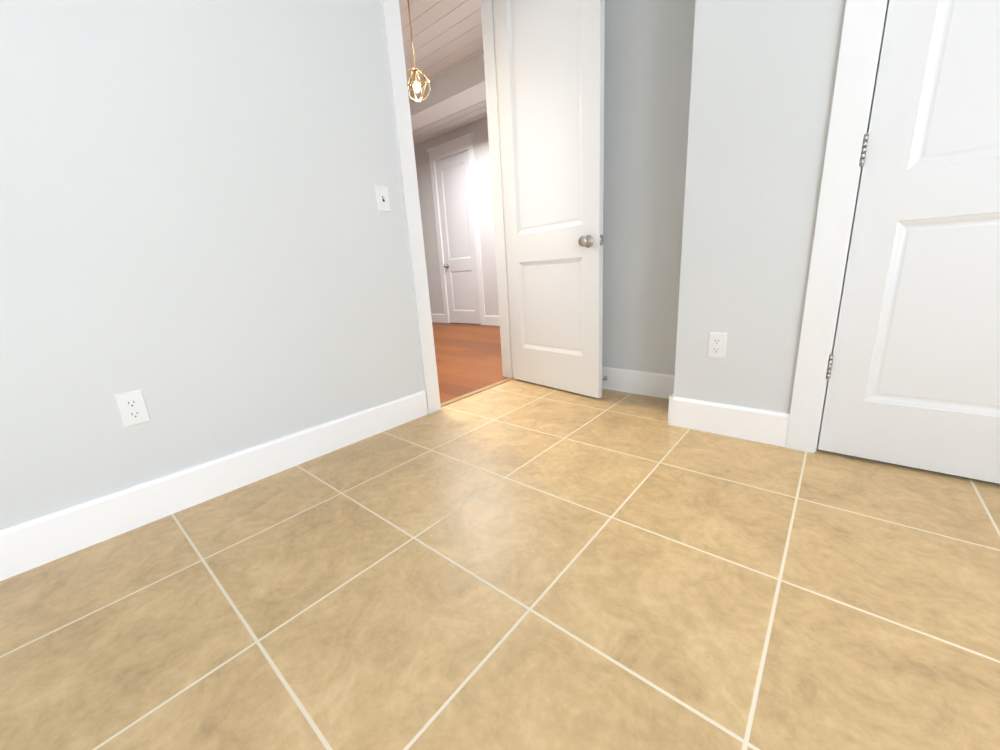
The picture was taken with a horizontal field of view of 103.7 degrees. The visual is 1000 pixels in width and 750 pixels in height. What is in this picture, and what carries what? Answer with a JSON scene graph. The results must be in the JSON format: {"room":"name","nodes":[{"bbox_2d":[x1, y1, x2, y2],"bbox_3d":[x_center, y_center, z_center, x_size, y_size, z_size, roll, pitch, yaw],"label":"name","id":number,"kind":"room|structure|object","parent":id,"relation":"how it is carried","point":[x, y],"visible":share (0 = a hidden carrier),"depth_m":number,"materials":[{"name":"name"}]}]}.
{"room":"empty room","nodes":[
{"label":"empty room","id":0,"kind":"room"},
{"bbox_2d":[0,0,423,529],"bbox_3d":[-1.594,-0.736,0.836,0.120,2.750,3.369,9,19,40],"label":"wall","id":1,"kind":"structure","parent":0,"point":[204,244],"depth_m":1.38,"materials":[{"name":"grey paint"}]},
{"bbox_2d":[113,389,150,427],"bbox_3d":[-1.236,0.113,1.324,0.009,0.116,0.072,9,19,40],"label":"outlet","id":2,"kind":"object","parent":1,"relation":"attached to","point":[132,408],"visible":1,"depth_m":1.32,"materials":[{"name":"white plastic"}]},
{"bbox_2d":[0,390,427,580],"bbox_3d":[-1.444,0.522,1.148,0.016,0.145,3.135,9,19,40],"label":"baseboard","id":3,"kind":"structure","parent":1,"relation":"attached to","point":[35,543],"depth_m":1.44,"materials":[{"name":"white wood"}]},
{"bbox_2d":[375,186,389,211],"bbox_3d":[-0.569,-0.864,1.927,0.022,0.116,0.072,9,19,40],"label":"toggle light switch","id":4,"kind":"object","parent":1,"relation":"attached to","point":[382,199],"visible":1,"depth_m":1.93,"materials":[{"name":"white plastic"}]},
{"bbox_2d":[380,0,512,413],"bbox_3d":[-0.247,-1.157,2.369,0.192,2.622,0.986,9,19,40],"label":"door frame","id":5,"kind":"structure","parent":1,"relation":"attached to","point":[391,18],"depth_m":2.21,"materials":[{"name":"white wood"}]},
{"bbox_2d":[493,0,604,397],"bbox_3d":[0.274,-1.086,2.319,0.757,2.425,0.219,9,19,40],"label":"entry door","id":6,"kind":"structure","parent":5,"relation":"attached to","point":[550,63],"depth_m":2.30,"materials":[{"name":"white paint"}]},
{"bbox_2d":[399,0,486,145],"bbox_3d":[-1.970,-2.895,3.943,4.930,0.320,4.530,9,19,40],"label":"ceiling","id":7,"kind":"structure","parent":0,"point":[447,36],"depth_m":3.74,"materials":[{"name":"white wood"}]},
{"bbox_2d":[406,0,429,101],"bbox_3d":[-0.638,-2.397,2.874,0.209,0.694,0.199,9,19,40],"label":"pendant light","id":8,"kind":"object","parent":7,"relation":"hanging from","point":[416,86],"visible":0.88,"depth_m":2.91,"materials":[{"name":"gold metal"}]},
{"bbox_2d":[414,117,498,315],"bbox_3d":[-0.381,-2.129,5.835,5.330,2.750,0.120,9,19,40],"label":"wall","id":9,"kind":"structure","parent":0,"point":[479,129],"depth_m":5.79,"materials":[{"name":"paint"}]},
{"bbox_2d":[435,151,480,323],"bbox_3d":[-0.646,-2.000,6.005,0.714,2.425,0.104,9,19,40],"label":"hall door","id":10,"kind":"structure","parent":9,"relation":"in","point":[455,205],"depth_m":6.00,"materials":[{"name":"white paint"}]},
{"bbox_2d":[427,133,499,325],"bbox_3d":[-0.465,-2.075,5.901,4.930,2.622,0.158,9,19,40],"label":"door frame","id":11,"kind":"structure","parent":9,"relation":"attached to","point":[462,144],"depth_m":5.87,"materials":[{"name":"white wood"}]},
{"bbox_2d":[0,379,999,749],"bbox_3d":[0.204,0.746,0.395,3.600,0.100,4.120,9,19,40],"label":"floor","id":12,"kind":"structure","parent":0,"point":[516,565],"depth_m":0.96,"materials":[{"name":"beige tile"}]},
{"bbox_2d":[602,0,695,374],"bbox_3d":[0.647,-1.254,2.278,1.333,2.750,0.120,9,19,40],"label":"wall","id":13,"kind":"structure","parent":0,"point":[648,51],"depth_m":2.13,"materials":[{"name":"grey paint"}]},
{"bbox_2d":[602,367,674,397],"bbox_3d":[0.641,0.013,2.592,1.193,0.145,0.016,9,19,40],"label":"baseboard","id":14,"kind":"structure","parent":13,"relation":"attached to","point":[653,384],"depth_m":2.41,"materials":[{"name":"white wood"}]},
{"bbox_2d":[674,0,729,399],"bbox_3d":[0.944,-1.121,1.707,0.120,2.750,0.390,9,19,40],"label":"wall","id":15,"kind":"structure","parent":0,"point":[709,52],"depth_m":1.64,"materials":[{"name":"grey paint"}]},
{"bbox_2d":[700,0,845,413],"bbox_3d":[1.063,-1.057,1.436,0.421,2.750,0.120,9,19,40],"label":"wall","id":16,"kind":"structure","parent":0,"point":[781,61],"depth_m":1.50,"materials":[{"name":"grey paint"}]},
{"bbox_2d":[707,332,727,358],"bbox_3d":[0.958,-0.130,1.736,0.072,0.116,0.009,9,19,40],"label":"outlet","id":17,"kind":"object","parent":16,"relation":"attached to","point":[717,343],"visible":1,"depth_m":1.73,"materials":[{"name":"white plastic"}]},
{"bbox_2d":[664,391,789,446],"bbox_3d":[1.015,0.203,1.787,0.478,0.145,0.016,9,19,40],"label":"baseboard","id":18,"kind":"structure","parent":16,"relation":"attached to","point":[752,424],"depth_m":1.76,"materials":[{"name":"white wood"}]},
{"bbox_3d":[1.636,-1.958,0.642,1.245,0.674,0.120,9,19,40],"label":"wall","id":19,"kind":"structure","parent":0,"visible":0},
{"bbox_2d":[785,0,888,452],"bbox_3d":[1.701,-0.705,0.957,1.447,2.239,0.158,9,19,40],"label":"trim","id":20,"kind":"structure","parent":19,"relation":"attached to","point":[864,24],"depth_m":1.38,"materials":[{"name":"white wood"}]},
{"bbox_2d":[818,0,999,483],"bbox_3d":[1.436,-0.643,1.132,0.606,2.037,0.104,9,19,40],"label":"closet door","id":21,"kind":"structure","parent":19,"relation":"in","point":[913,372],"depth_m":1.28,"materials":[{"name":"white paint"}]},
{"label":"outside","id":22,"kind":"structure","parent":0,"visible":0},
{"bbox_2d":[432,322,507,403],"bbox_3d":[-1.773,-0.245,4.612,5.020,0.100,4.530,9,19,40],"label":"floor","id":23,"kind":"structure","parent":22,"point":[468,357],"depth_m":3.78,"materials":[{"name":"brown wood"}]},
{"bbox_2d":[441,377,513,406],"bbox_3d":[-0.146,0.109,2.686,0.045,0.006,0.760,9,19,40],"label":"threshold strip","id":24,"kind":"object","parent":23,"relation":"on","point":[474,392],"visible":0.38,"depth_m":2.65,"materials":[{"name":"brown wood"}]}
]}

